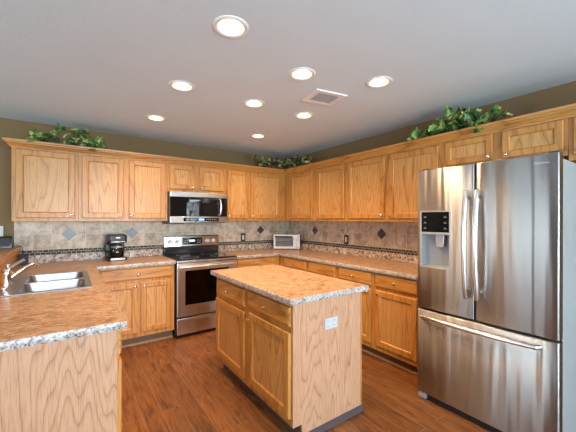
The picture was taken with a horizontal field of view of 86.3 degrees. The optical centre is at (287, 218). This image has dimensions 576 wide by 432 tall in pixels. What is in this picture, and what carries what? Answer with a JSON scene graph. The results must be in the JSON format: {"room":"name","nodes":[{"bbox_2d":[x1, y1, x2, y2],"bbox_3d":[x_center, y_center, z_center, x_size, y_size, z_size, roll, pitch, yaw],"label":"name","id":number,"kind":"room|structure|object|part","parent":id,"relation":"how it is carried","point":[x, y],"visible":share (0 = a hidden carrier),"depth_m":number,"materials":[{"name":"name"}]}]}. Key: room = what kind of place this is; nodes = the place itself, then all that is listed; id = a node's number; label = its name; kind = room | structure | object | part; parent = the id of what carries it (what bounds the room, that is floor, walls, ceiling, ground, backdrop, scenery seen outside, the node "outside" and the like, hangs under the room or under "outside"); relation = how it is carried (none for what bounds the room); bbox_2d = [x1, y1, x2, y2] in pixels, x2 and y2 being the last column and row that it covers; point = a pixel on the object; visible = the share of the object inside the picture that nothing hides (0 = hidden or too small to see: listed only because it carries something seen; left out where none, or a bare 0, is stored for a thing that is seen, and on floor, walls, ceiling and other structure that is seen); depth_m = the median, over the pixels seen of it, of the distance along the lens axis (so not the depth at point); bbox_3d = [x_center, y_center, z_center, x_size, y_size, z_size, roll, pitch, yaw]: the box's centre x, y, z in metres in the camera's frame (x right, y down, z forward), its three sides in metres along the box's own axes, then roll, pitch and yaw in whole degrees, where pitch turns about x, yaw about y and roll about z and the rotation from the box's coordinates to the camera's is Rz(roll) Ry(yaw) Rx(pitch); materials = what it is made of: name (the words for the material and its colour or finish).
{"room":"kitchen","nodes":[
{"label":"kitchen","id":0,"kind":"room"},
{"bbox_2d":[0,254,17,279],"bbox_3d":[-2.132,0.870,2.139,0.110,1.050,2.639,0,0,-35],"label":"wall","id":1,"kind":"structure","parent":0,"point":[14,259],"depth_m":2.86,"materials":[{"name":"beige paint"}]},
{"bbox_2d":[0,246,20,265],"bbox_3d":[-2.237,0.321,2.013,0.472,0.059,2.717,0,0,-35],"label":"bar","id":2,"kind":"object","parent":1,"relation":"on","point":[6,254],"visible":1,"depth_m":2.74,"materials":[{"name":"wood"}]},
{"bbox_2d":[0,236,12,248],"bbox_3d":[-2.939,0.237,3.093,0.248,0.122,0.108,0,0,-35],"label":"speaker","id":3,"kind":"object","parent":2,"relation":"on","point":[5,241],"visible":1,"depth_m":3.11},
{"bbox_3d":[-2.914,0.237,3.059,0.219,0.078,0.022,0,0,-35],"label":"panel","id":4,"kind":"part","parent":3,"relation":"part of","materials":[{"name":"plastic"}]},
{"bbox_2d":[0,117,289,255],"bbox_3d":[-2.855,0.109,3.305,7.200,2.570,0.100,0,0,-35],"label":"wall","id":5,"kind":"structure","parent":0,"point":[9,128],"depth_m":3.70,"materials":[{"name":"beige paint"}]},
{"bbox_2d":[0,226,2,235],"bbox_3d":[-2.974,0.132,3.153,0.075,0.118,0.009,0,0,-35],"label":"light switch","id":6,"kind":"object","parent":5,"relation":"attached to","point":[1,227],"visible":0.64,"depth_m":3.17,"materials":[{"name":"plastic"}]},
{"bbox_2d":[11,147,77,220],"bbox_3d":[-2.545,-0.354,3.246,0.539,0.753,0.352,0,0,-35],"label":"upper cabinet","id":7,"kind":"object","parent":5,"relation":"attached to","point":[44,184],"visible":0.99,"depth_m":3.12,"materials":[{"name":"brown wood"}]},
{"bbox_3d":[-2.467,-0.349,3.138,0.355,0.555,0.006,0,0,-35],"label":"panel","id":8,"kind":"part","parent":7,"relation":"part of","materials":[{"name":"brown wood"}]},
{"bbox_2d":[26,121,105,151],"bbox_3d":[-2.321,-0.873,3.252,0.692,0.305,0.282,0,0,-35],"label":"ivy garland","id":9,"kind":"object","parent":7,"relation":"on","point":[39,137],"visible":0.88,"depth_m":3.28},
{"bbox_2d":[2,137,284,174],"bbox_3d":[-1.462,-0.736,4.006,3.306,0.075,0.363,0,0,-35],"label":"crown molding","id":10,"kind":"structure","parent":7,"relation":"attached to","point":[11,142],"depth_m":3.55,"materials":[{"name":"brown wood"}]},
{"bbox_2d":[78,154,167,220],"bbox_3d":[-1.951,-0.353,3.668,0.917,0.753,0.352,0,0,-35],"label":"upper cabinet","id":11,"kind":"object","parent":5,"relation":"attached to","point":[109,188],"visible":1,"depth_m":3.51,"materials":[{"name":"brown wood"}]},
{"bbox_3d":[-2.058,-0.348,3.423,0.397,0.678,0.019,0,0,-35],"label":"door","id":12,"kind":"part","parent":11,"relation":"part of","materials":[{"name":"brown wood"}]},
{"bbox_3d":[-2.060,-0.348,3.426,0.274,0.555,0.006,0,0,-35],"label":"panel","id":13,"kind":"part","parent":11,"relation":"part of","materials":[{"name":"brown wood"}]},
{"bbox_3d":[-1.684,-0.348,3.688,0.405,0.678,0.019,0,0,-35],"label":"door","id":14,"kind":"part","parent":11,"relation":"part of","materials":[{"name":"brown wood"}]},
{"bbox_3d":[-1.687,-0.348,3.692,0.282,0.555,0.006,0,0,-35],"label":"panel","id":15,"kind":"part","parent":11,"relation":"part of","materials":[{"name":"brown wood"}]},
{"bbox_2d":[14,221,288,263],"bbox_3d":[-1.424,0.254,4.247,3.552,0.456,0.021,0,0,-35],"label":"tile backsplash","id":16,"kind":"structure","parent":5,"relation":"attached to","point":[42,241],"depth_m":3.80,"materials":[{"name":"tile"}]},
{"bbox_2d":[241,233,244,240],"bbox_3d":[-0.695,0.285,4.759,0.078,0.125,0.009,0,0,-35],"label":"wall outlet","id":17,"kind":"object","parent":16,"relation":"attached to","point":[242,234],"visible":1,"depth_m":4.75,"materials":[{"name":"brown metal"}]},
{"bbox_2d":[167,163,225,193],"bbox_3d":[-1.259,-0.536,4.159,0.777,0.383,0.352,0,0,-35],"label":"upper cabinet","id":18,"kind":"object","parent":5,"relation":"attached to","point":[180,177],"visible":0.94,"depth_m":4.03,"materials":[{"name":"brown wood"}]},
{"bbox_3d":[-1.349,-0.533,3.926,0.314,0.306,0.019,0,0,-35],"label":"door","id":19,"kind":"part","parent":18,"relation":"part of","materials":[{"name":"brown wood"}]},
{"bbox_3d":[-1.351,-0.533,3.930,0.191,0.183,0.006,0,0,-35],"label":"panel","id":20,"kind":"part","parent":18,"relation":"part of","materials":[{"name":"brown wood"}]},
{"bbox_2d":[162,191,226,223],"bbox_3d":[-1.235,-0.139,4.109,0.752,0.406,0.435,0,0,-35],"label":"microwave","id":21,"kind":"object","parent":18,"relation":"attached to","point":[182,207],"visible":0.98,"depth_m":3.94,"materials":[{"name":"silver metal"}]},
{"bbox_3d":[-1.143,0.008,3.981,0.750,0.077,0.024,0,0,-35],"label":"trim","id":22,"kind":"part","parent":21,"relation":"part of","materials":[{"name":"metal"}]},
{"bbox_3d":[-1.143,-0.155,3.982,0.750,0.244,0.021,0,0,-35],"label":"glass door","id":23,"kind":"part","parent":21,"relation":"part of","materials":[{"name":"black glass"}]},
{"bbox_3d":[-0.906,-0.157,4.109,0.057,0.243,0.024,0,0,24],"label":"handle","id":24,"kind":"part","parent":21,"relation":"part of","materials":[{"name":"metal"}]},
{"bbox_3d":[-1.030,-0.532,4.153,0.343,0.306,0.019,0,0,-35],"label":"door","id":25,"kind":"part","parent":18,"relation":"part of","materials":[{"name":"brown wood"}]},
{"bbox_3d":[-1.033,-0.532,4.156,0.220,0.183,0.006,0,0,-35],"label":"panel","id":26,"kind":"part","parent":18,"relation":"part of","materials":[{"name":"brown wood"}]},
{"bbox_2d":[226,169,248,220],"bbox_3d":[-0.794,-0.350,4.490,0.363,0.753,0.352,0,0,-35],"label":"upper cabinet","id":27,"kind":"object","parent":5,"relation":"attached to","point":[237,181],"visible":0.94,"depth_m":4.37,"materials":[{"name":"brown wood"}]},
{"bbox_3d":[-0.716,-0.346,4.381,0.203,0.555,0.006,0,0,-35],"label":"panel","id":28,"kind":"part","parent":27,"relation":"part of","materials":[{"name":"brown wood"}]},
{"bbox_2d":[249,171,285,220],"bbox_3d":[-0.258,-0.349,4.870,0.950,0.753,0.352,0,0,-35],"label":"upper cabinet","id":29,"kind":"object","parent":5,"relation":"attached to","point":[267,191],"visible":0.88,"depth_m":4.66,"materials":[{"name":"brown wood"}]},
{"bbox_3d":[-0.342,-0.345,4.647,0.388,0.555,0.006,0,0,-35],"label":"panel","id":30,"kind":"part","parent":29,"relation":"part of","materials":[{"name":"brown wood"}]},
{"bbox_2d":[0,0,575,157],"bbox_3d":[0.426,-1.040,1.280,10.200,0.001,7.200,0,0,-35],"label":"ceiling","id":31,"kind":"structure","parent":0,"point":[106,66],"depth_m":2.02,"materials":[{"name":"paint"}]},
{"bbox_2d":[146,115,165,120],"bbox_3d":[-1.364,-1.095,3.173,0.196,0.117,0.196,0,0,-35],"label":"recessed light","id":32,"kind":"object","parent":31,"relation":"in","point":[150,117],"visible":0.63,"depth_m":3.20,"materials":[{"name":"white glass"}]},
{"bbox_2d":[169,80,194,91],"bbox_3d":[-0.831,-1.094,2.406,0.196,0.117,0.196,0,0,-35],"label":"recessed light","id":33,"kind":"object","parent":31,"relation":"in","point":[178,85],"visible":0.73,"depth_m":2.43,"materials":[{"name":"white ceramic"}]},
{"bbox_2d":[212,15,248,37],"bbox_3d":[-0.309,-1.093,1.665,0.196,0.117,0.196,0,0,-35],"label":"recessed light","id":34,"kind":"object","parent":31,"relation":"in","point":[229,26],"visible":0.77,"depth_m":1.68,"materials":[{"name":"white ceramic"}]},
{"bbox_3d":[-0.309,-1.097,1.665,0.098,0.089,0.098,0,0,-35],"label":"bulb","id":35,"kind":"part","parent":34,"relation":"part of","materials":[{"name":"white glass"}]},
{"bbox_2d":[243,99,264,107],"bbox_3d":[-0.307,-1.093,2.769,0.196,0.117,0.196,0,0,-35],"label":"recessed light","id":36,"kind":"object","parent":31,"relation":"in","point":[253,103],"visible":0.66,"depth_m":2.80,"materials":[{"name":"white ceramic"}]},
{"bbox_2d":[250,134,265,137],"bbox_3d":[-0.377,-1.093,3.855,0.196,0.117,0.196,0,0,-35],"label":"recessed light","id":37,"kind":"object","parent":31,"relation":"in","point":[252,135],"visible":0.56,"depth_m":3.90,"materials":[{"name":"white ceramic"}]},
{"bbox_2d":[288,67,315,80],"bbox_3d":[0.101,-1.092,2.203,0.196,0.117,0.196,0,0,-35],"label":"recessed light","id":38,"kind":"object","parent":31,"relation":"in","point":[301,73],"visible":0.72,"depth_m":2.23,"materials":[{"name":"white ceramic"}]},
{"bbox_3d":[0.101,-1.096,2.203,0.098,0.089,0.098,0,0,-35],"label":"bulb","id":39,"kind":"part","parent":38,"relation":"part of","materials":[{"name":"white glass"}]},
{"bbox_2d":[294,112,313,118],"bbox_3d":[0.161,-1.092,3.087,0.196,0.117,0.196,0,0,-35],"label":"recessed light","id":40,"kind":"object","parent":31,"relation":"in","point":[302,115],"visible":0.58,"depth_m":3.13,"materials":[{"name":"white glass"}]},
{"bbox_2d":[302,89,347,105],"bbox_3d":[0.309,-1.034,2.626,0.300,0.012,0.260,0,0,-25],"label":"ceiling vent","id":41,"kind":"object","parent":31,"relation":"in","point":[318,96],"visible":1,"depth_m":2.60,"materials":[{"name":"white metal"}]},
{"bbox_2d":[366,76,392,87],"bbox_3d":[0.691,-1.091,2.330,0.196,0.117,0.196,0,0,-35],"label":"recessed light","id":42,"kind":"object","parent":31,"relation":"in","point":[380,81],"visible":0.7,"depth_m":2.35,"materials":[{"name":"white glass"}]},
{"bbox_3d":[0.691,-1.095,2.330,0.098,0.089,0.098,0,0,-35],"label":"bulb","id":43,"kind":"part","parent":42,"relation":"part of","materials":[{"name":"white glass"}]},
{"bbox_2d":[120,329,490,431],"bbox_3d":[0.421,1.440,1.280,10.200,0.080,7.200,0,0,-35],"label":"floor","id":44,"kind":"structure","parent":0,"point":[173,384],"depth_m":2.36,"materials":[{"name":"brown wood"}]},
{"bbox_2d":[0,330,121,431],"bbox_3d":[-1.264,0.960,1.614,0.668,0.874,0.778,0,0,-35],"label":"base cabinet","id":45,"kind":"object","parent":44,"relation":"on","point":[70,385],"visible":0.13,"depth_m":1.34,"materials":[{"name":"brown wood"}]},
{"bbox_2d":[0,255,175,351],"bbox_3d":[-1.490,0.501,2.577,1.441,0.038,2.665,0,0,-35],"label":"countertop","id":46,"kind":"structure","parent":45,"relation":"on","point":[27,320],"depth_m":1.64,"materials":[{"name":"stone"}]},
{"bbox_2d":[0,259,40,289],"bbox_3d":[-1.983,0.384,2.219,0.151,0.183,0.360,0,0,-6],"label":"faucet","id":47,"kind":"object","parent":46,"relation":"on","point":[6,274],"visible":1,"depth_m":2.16,"materials":[{"name":"silver metal"}]},
{"bbox_3d":[-1.976,0.469,2.152,0.056,0.012,0.250,0,0,-35],"label":"plate","id":48,"kind":"part","parent":47,"relation":"part of","materials":[{"name":"silver metal"}]},
{"bbox_3d":[-1.968,0.334,2.207,0.038,0.085,0.139,0,0,8],"label":"lever","id":49,"kind":"part","parent":47,"relation":"part of","materials":[{"name":"silver metal"}]},
{"bbox_3d":[-1.956,0.388,2.276,0.040,0.117,0.257,0,0,5],"label":"spout","id":50,"kind":"part","parent":47,"relation":"part of","materials":[{"name":"silver metal"}]},
{"bbox_2d":[19,255,27,265],"bbox_3d":[-2.748,0.432,3.192,0.070,0.095,0.060,0,0,-35],"label":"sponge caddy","id":51,"kind":"object","parent":46,"relation":"on","point":[25,262],"visible":0.72,"depth_m":3.17,"materials":[{"name":"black plastic"}]},
{"bbox_2d":[0,270,92,296],"bbox_3d":[-1.822,0.571,2.359,0.500,0.190,0.830,0,0,-35],"label":"sink","id":52,"kind":"object","parent":46,"relation":"in","point":[50,282],"visible":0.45,"depth_m":2.37,"materials":[{"name":"metal"}]},
{"bbox_3d":[-1.683,0.572,2.216,0.360,0.188,0.355,0,0,-35],"label":"bowl","id":53,"kind":"part","parent":52,"relation":"part of","materials":[{"name":"metal"}]},
{"bbox_3d":[-1.912,0.572,2.538,0.360,0.188,0.355,0,0,-35],"label":"bowl","id":54,"kind":"part","parent":52,"relation":"part of","materials":[{"name":"metal"}]},
{"bbox_2d":[103,234,129,260],"bbox_3d":[-2.013,0.330,3.621,0.267,0.302,0.260,0,0,-28],"label":"coffee maker","id":55,"kind":"object","parent":46,"relation":"on","point":[114,243],"visible":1,"depth_m":3.54,"materials":[{"name":"black plastic"}]},
{"bbox_3d":[-2.050,0.328,3.493,0.024,0.135,0.096,0,0,28],"label":"carafe handle","id":56,"kind":"part","parent":55,"relation":"part of","materials":[{"name":"black plastic"}]},
{"bbox_3d":[-2.059,0.360,3.649,0.190,0.170,0.078,0,0,-41],"label":"water tank","id":57,"kind":"part","parent":55,"relation":"part of","materials":[{"name":"black plastic"}]},
{"bbox_3d":[-1.030,0.602,1.796,0.019,0.125,0.692,0,0,-35],"label":"drawer","id":58,"kind":"part","parent":45,"relation":"part of","materials":[{"name":"brown wood"}]},
{"bbox_3d":[-1.030,0.970,1.796,0.019,0.545,0.692,0,0,-35],"label":"door","id":59,"kind":"part","parent":45,"relation":"part of","materials":[{"name":"brown wood"}]},
{"bbox_2d":[99,264,173,347],"bbox_3d":[-1.813,0.959,3.576,0.801,0.874,0.648,0,0,-35],"label":"base cabinet","id":60,"kind":"object","parent":44,"relation":"on","point":[144,296],"visible":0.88,"depth_m":3.39,"materials":[{"name":"brown wood"}]},
{"bbox_3d":[-1.770,0.969,3.260,0.196,0.422,0.006,0,0,-35],"label":"panel","id":61,"kind":"part","parent":60,"relation":"part of","materials":[{"name":"brown wood"}]},
{"bbox_3d":[-1.768,0.969,3.256,0.319,0.545,0.019,0,0,-35],"label":"door","id":62,"kind":"part","parent":60,"relation":"part of","materials":[{"name":"brown wood"}]},
{"bbox_3d":[-1.635,0.601,3.350,0.713,0.125,0.019,0,0,-35],"label":"drawer","id":63,"kind":"part","parent":60,"relation":"part of","materials":[{"name":"brown wood"}]},
{"bbox_3d":[-1.481,0.969,3.461,0.328,0.545,0.019,0,0,-35],"label":"door","id":64,"kind":"part","parent":60,"relation":"part of","materials":[{"name":"brown wood"}]},
{"bbox_3d":[-1.483,0.969,3.464,0.205,0.422,0.006,0,0,-35],"label":"panel","id":65,"kind":"part","parent":60,"relation":"part of","materials":[{"name":"brown wood"}]},
{"bbox_2d":[163,235,236,337],"bbox_3d":[-1.147,0.813,4.009,0.768,1.168,0.704,0,0,-35],"label":"range","id":66,"kind":"object","parent":44,"relation":"on","point":[195,256],"visible":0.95,"depth_m":3.75,"materials":[{"name":"grey metal"}]},
{"bbox_3d":[-1.330,0.308,4.268,0.762,0.158,0.067,0,0,-35],"label":"control panel","id":67,"kind":"part","parent":66,"relation":"part of","materials":[{"name":"metal"}]},
{"bbox_3d":[-0.984,1.255,3.779,0.746,0.194,0.046,0,0,-35],"label":"storage drawer","id":68,"kind":"part","parent":66,"relation":"part of","materials":[{"name":"metal"}]},
{"bbox_2d":[164,252,236,260],"bbox_3d":[-1.150,0.483,4.014,0.768,0.016,0.600,0,0,-35],"label":"cooktop","id":69,"kind":"object","parent":66,"relation":"in","point":[177,256],"depth_m":3.93,"materials":[{"name":"black glass"}]},
{"bbox_3d":[-0.987,0.836,3.783,0.746,0.620,0.034,0,0,-35],"label":"oven door","id":70,"kind":"part","parent":66,"relation":"part of","materials":[{"name":"metal"}]},
{"bbox_3d":[-0.987,0.505,3.784,0.746,0.024,0.032,0,0,-35],"label":"vent trim","id":71,"kind":"part","parent":66,"relation":"part of","materials":[{"name":"metal"}]},
{"bbox_3d":[-0.960,0.566,3.746,0.723,0.028,0.059,0,0,-35],"label":"handle","id":72,"kind":"part","parent":66,"relation":"part of","materials":[{"name":"metal"}]},
{"bbox_2d":[236,256,279,267],"bbox_3d":[-0.565,0.962,4.462,0.700,0.874,0.648,0,0,-35],"label":"base cabinet","id":73,"kind":"object","parent":44,"relation":"on","point":[257,261],"visible":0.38,"depth_m":4.21,"materials":[{"name":"brown wood"}]},
{"bbox_2d":[216,277,363,431],"bbox_3d":[-0.077,0.961,2.548,0.678,0.876,1.225,0,0,-35],"label":"base cabinet","id":74,"kind":"object","parent":44,"relation":"on","point":[308,376],"visible":0.91,"depth_m":2.11,"materials":[{"name":"brown wood"}]},
{"bbox_3d":[-0.499,0.985,2.630,0.006,0.394,0.435,0,0,-35],"label":"panel","id":75,"kind":"part","parent":74,"relation":"part of","materials":[{"name":"brown wood"}]},
{"bbox_3d":[-0.503,0.985,2.627,0.019,0.517,0.558,0,0,-35],"label":"door","id":76,"kind":"part","parent":74,"relation":"part of","materials":[{"name":"brown wood"}]},
{"bbox_3d":[-0.500,0.620,2.624,0.019,0.133,0.546,0,0,-35],"label":"drawer","id":77,"kind":"part","parent":74,"relation":"part of","materials":[{"name":"brown wood"}]},
{"bbox_3d":[-0.139,0.977,2.122,0.006,0.412,0.404,0,0,-35],"label":"panel","id":78,"kind":"part","parent":74,"relation":"part of","materials":[{"name":"brown wood"}]},
{"bbox_3d":[-0.147,0.610,2.128,0.019,0.122,0.547,0,0,-35],"label":"drawer","id":79,"kind":"part","parent":74,"relation":"part of","materials":[{"name":"brown wood"}]},
{"bbox_3d":[-0.142,0.977,2.120,0.019,0.535,0.527,0,0,-35],"label":"door","id":80,"kind":"part","parent":74,"relation":"part of","materials":[{"name":"brown wood"}]},
{"bbox_2d":[211,264,368,305],"bbox_3d":[-0.068,0.504,2.571,0.711,0.038,1.280,0,0,-35],"label":"countertop","id":81,"kind":"structure","parent":74,"relation":"on","point":[286,285],"depth_m":2.31,"materials":[{"name":"stone"}]},
{"bbox_3d":[0.277,0.962,2.076,0.613,0.876,0.014,0,0,-35],"label":"panel","id":82,"kind":"part","parent":74,"relation":"part of","materials":[{"name":"brown wood"}]},
{"bbox_2d":[325,316,336,329],"bbox_3d":[0.291,0.702,2.072,0.116,0.074,0.008,0,0,-35],"label":"island outlet","id":83,"kind":"object","parent":74,"relation":"attached to","point":[331,322],"visible":1,"depth_m":2.07,"materials":[{"name":"plastic"}]},
{"bbox_2d":[327,319,329,328],"bbox_3d":[0.270,0.702,2.053,0.032,0.068,0.002,0,0,-35],"label":"socket","id":84,"kind":"object","parent":83,"relation":"attached to","point":[328,320],"depth_m":2.05,"materials":[{"name":"plastic"}]},
{"bbox_2d":[333,317,335,327],"bbox_3d":[0.316,0.702,2.086,0.032,0.068,0.002,0,0,-35],"label":"socket","id":85,"kind":"object","parent":83,"relation":"attached to","point":[334,318],"depth_m":2.08,"materials":[{"name":"plastic"}]},
{"bbox_2d":[280,256,336,277],"bbox_3d":[0.448,0.964,4.119,0.648,0.874,1.162,0,0,-35],"label":"base cabinet","id":86,"kind":"object","parent":44,"relation":"on","point":[329,270],"visible":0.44,"depth_m":3.86,"materials":[{"name":"brown wood"}]},
{"bbox_3d":[0.089,0.604,4.131,0.019,0.125,0.480,0,0,-35],"label":"drawer","id":87,"kind":"part","parent":86,"relation":"part of","materials":[{"name":"brown wood"}]},
{"bbox_2d":[222,248,417,279],"bbox_3d":[0.306,0.505,3.762,1.312,0.038,2.813,0,0,-35],"label":"countertop","id":88,"kind":"structure","parent":86,"relation":"on","point":[388,267],"depth_m":3.68,"materials":[{"name":"stone"}]},
{"bbox_2d":[274,234,300,249],"bbox_3d":[-0.013,0.367,4.931,0.420,0.236,0.196,0,0,10],"label":"toaster oven","id":89,"kind":"object","parent":88,"relation":"on","point":[281,241],"visible":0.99,"depth_m":4.87,"materials":[{"name":"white plastic"}]},
{"bbox_3d":[0.399,0.605,3.695,0.019,0.125,0.474,0,0,-35],"label":"drawer","id":90,"kind":"part","parent":86,"relation":"part of","materials":[{"name":"brown wood"}]},
{"bbox_2d":[337,266,419,374],"bbox_3d":[1.080,0.965,3.230,0.648,0.874,1.018,0,0,-35],"label":"base cabinet","id":91,"kind":"object","parent":44,"relation":"on","point":[390,306],"visible":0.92,"depth_m":2.91,"materials":[{"name":"brown wood"}]},
{"bbox_3d":[0.702,0.606,3.268,0.019,0.125,0.452,0,0,-35],"label":"drawer","id":92,"kind":"part","parent":91,"relation":"part of","materials":[{"name":"brown wood"}]},
{"bbox_3d":[0.705,0.974,3.271,0.006,0.422,0.329,0,0,-35],"label":"panel","id":93,"kind":"part","parent":91,"relation":"part of","materials":[{"name":"brown wood"}]},
{"bbox_3d":[0.702,0.974,3.268,0.019,0.545,0.452,0,0,-35],"label":"door","id":94,"kind":"part","parent":91,"relation":"part of","materials":[{"name":"brown wood"}]},
{"bbox_3d":[0.998,0.974,2.858,0.006,0.422,0.322,0,0,-35],"label":"panel","id":95,"kind":"part","parent":91,"relation":"part of","materials":[{"name":"brown wood"}]},
{"bbox_3d":[0.995,0.974,2.855,0.019,0.545,0.445,0,0,-35],"label":"door","id":96,"kind":"part","parent":91,"relation":"part of","materials":[{"name":"brown wood"}]},
{"bbox_3d":[0.996,0.606,2.855,0.019,0.125,0.445,0,0,-35],"label":"drawer","id":97,"kind":"part","parent":91,"relation":"part of","materials":[{"name":"brown wood"}]},
{"bbox_2d":[417,151,575,431],"bbox_3d":[1.558,0.505,2.280,0.887,1.795,0.868,0,0,-35],"label":"refrigerator","id":98,"kind":"object","parent":44,"relation":"on","point":[496,339],"visible":1,"depth_m":1.95,"materials":[{"name":"grey metal"}]},
{"bbox_3d":[1.127,0.024,2.326,0.057,0.152,0.214,0,0,-35],"label":"control panel","id":99,"kind":"part","parent":98,"relation":"part of","materials":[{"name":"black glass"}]},
{"bbox_3d":[1.167,0.155,2.277,0.071,1.068,0.420,0,0,-35],"label":"door","id":100,"kind":"part","parent":98,"relation":"part of","materials":[{"name":"metal"}]},
{"bbox_3d":[1.208,0.173,2.088,0.093,0.737,0.032,0,0,-35],"label":"handle","id":101,"kind":"part","parent":98,"relation":"part of","materials":[{"name":"metal"}]},
{"bbox_3d":[1.248,0.174,2.031,0.093,0.737,0.032,0,0,-35],"label":"handle","id":102,"kind":"part","parent":98,"relation":"part of","materials":[{"name":"metal"}]},
{"bbox_3d":[1.230,0.747,2.072,0.082,0.031,0.758,0,0,-35],"label":"handle","id":103,"kind":"part","parent":98,"relation":"part of","materials":[{"name":"metal"}]},
{"bbox_3d":[1.295,1.026,2.094,0.071,0.648,0.868,0,0,-35],"label":"freezer drawer","id":104,"kind":"part","parent":98,"relation":"part of","materials":[{"name":"metal"}]},
{"bbox_3d":[1.420,0.155,1.920,0.071,1.068,0.441,0,0,-35],"label":"door","id":105,"kind":"part","parent":98,"relation":"part of","materials":[{"name":"metal"}]},
{"bbox_2d":[290,81,575,166],"bbox_3d":[1.429,0.117,3.405,0.100,2.570,4.700,0,0,-35],"label":"wall","id":106,"kind":"structure","parent":0,"point":[563,94],"depth_m":2.79,"materials":[{"name":"beige paint"}]},
{"bbox_2d":[286,163,346,220],"bbox_3d":[0.449,-0.348,4.392,0.352,0.753,1.301,0,0,-35],"label":"upper cabinet","id":107,"kind":"object","parent":106,"relation":"attached to","point":[320,194],"visible":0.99,"depth_m":4.18,"materials":[{"name":"brown wood"}]},
{"bbox_2d":[252,155,313,168],"bbox_3d":[-0.038,-0.867,4.694,0.896,0.227,0.572,0,0,12],"label":"ivy garland","id":108,"kind":"object","parent":107,"relation":"on","point":[306,160],"visible":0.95,"depth_m":4.65},
{"bbox_3d":[0.197,-0.344,4.516,0.006,0.555,0.388,0,0,-35],"label":"panel","id":109,"kind":"part","parent":107,"relation":"part of","materials":[{"name":"brown wood"}]},
{"bbox_3d":[0.193,-0.344,4.514,0.019,0.678,0.511,0,0,-35],"label":"door","id":110,"kind":"part","parent":107,"relation":"part of","materials":[{"name":"brown wood"}]},
{"bbox_3d":[0.551,-0.343,4.018,0.006,0.555,0.389,0,0,-35],"label":"panel","id":111,"kind":"part","parent":107,"relation":"part of","materials":[{"name":"brown wood"}]},
{"bbox_3d":[0.547,-0.343,4.016,0.019,0.678,0.512,0,0,-35],"label":"door","id":112,"kind":"part","parent":107,"relation":"part of","materials":[{"name":"brown wood"}]},
{"bbox_2d":[284,103,575,174],"bbox_3d":[1.060,-0.731,3.260,0.060,0.075,3.893,0,0,-35],"label":"crown molding","id":113,"kind":"structure","parent":107,"relation":"attached to","point":[566,111],"depth_m":2.67,"materials":[{"name":"brown wood"}]},
{"bbox_2d":[289,221,417,263],"bbox_3d":[0.860,0.258,4.099,0.021,0.456,2.890,0,0,-35],"label":"tile backsplash","id":114,"kind":"structure","parent":106,"relation":"attached to","point":[393,241],"depth_m":3.95,"materials":[{"name":"tile"}]},
{"bbox_2d":[344,235,347,243],"bbox_3d":[0.793,0.281,4.185,0.009,0.125,0.078,0,0,-35],"label":"wall outlet","id":115,"kind":"object","parent":114,"relation":"attached to","point":[345,236],"visible":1,"depth_m":4.18,"materials":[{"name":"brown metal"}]},
{"bbox_2d":[347,144,441,221],"bbox_3d":[1.172,-0.347,3.374,0.352,0.753,1.192,0,0,-35],"label":"upper cabinet","id":116,"kind":"object","parent":106,"relation":"attached to","point":[384,188],"visible":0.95,"depth_m":3.26,"materials":[{"name":"brown wood"}]},
{"bbox_3d":[0.891,-0.343,3.538,0.006,0.555,0.413,0,0,-35],"label":"panel","id":117,"kind":"part","parent":116,"relation":"part of","materials":[{"name":"brown wood"}]},
{"bbox_3d":[0.888,-0.343,3.536,0.019,0.678,0.536,0,0,-35],"label":"door","id":118,"kind":"part","parent":116,"relation":"part of","materials":[{"name":"brown wood"}]},
{"bbox_3d":[1.235,-0.342,3.055,0.006,0.555,0.412,0,0,-35],"label":"panel","id":119,"kind":"part","parent":116,"relation":"part of","materials":[{"name":"brown wood"}]},
{"bbox_3d":[1.232,-0.342,3.052,0.019,0.678,0.535,0,0,-35],"label":"door","id":120,"kind":"part","parent":116,"relation":"part of","materials":[{"name":"brown wood"}]},
{"bbox_2d":[442,118,568,167],"bbox_3d":[1.771,-0.579,2.531,0.352,0.285,0.874,0,0,-35],"label":"upper cabinet","id":121,"kind":"object","parent":106,"relation":"attached to","point":[543,138],"visible":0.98,"depth_m":2.37,"materials":[{"name":"brown wood"}]},
{"bbox_2d":[406,103,512,142],"bbox_3d":[1.483,-0.855,2.740,0.320,0.302,0.932,0,0,-35],"label":"ivy garland","id":122,"kind":"object","parent":121,"relation":"on","point":[462,115],"visible":0.84,"depth_m":2.69},
{"bbox_3d":[1.539,-0.581,2.628,0.006,0.101,0.273,0,0,-35],"label":"panel","id":123,"kind":"part","parent":121,"relation":"part of","materials":[{"name":"brown wood"}]},
{"bbox_3d":[1.535,-0.581,2.625,0.019,0.212,0.384,0,0,-35],"label":"door","id":124,"kind":"part","parent":121,"relation":"part of","materials":[{"name":"brown wood"}]},
{"bbox_3d":[1.795,-0.581,2.267,0.006,0.101,0.260,0,0,-35],"label":"panel","id":125,"kind":"part","parent":121,"relation":"part of","materials":[{"name":"brown wood"}]},
{"bbox_3d":[1.792,-0.581,2.265,0.019,0.212,0.371,0,0,-35],"label":"door","id":126,"kind":"part","parent":121,"relation":"part of","materials":[{"name":"brown wood"}]},
{"bbox_2d":[569,116,575,162],"bbox_3d":[2.170,-0.559,1.970,0.352,0.325,0.502,0,0,-35],"label":"upper cabinet","id":127,"kind":"object","parent":106,"relation":"attached to","point":[572,120],"visible":0.96,"depth_m":2.08,"materials":[{"name":"brown wood"}]},
{"bbox_3d":[2.056,-0.560,1.892,0.019,0.252,0.448,0,0,-35],"label":"door","id":128,"kind":"part","parent":127,"relation":"part of","materials":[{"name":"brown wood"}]}
]}

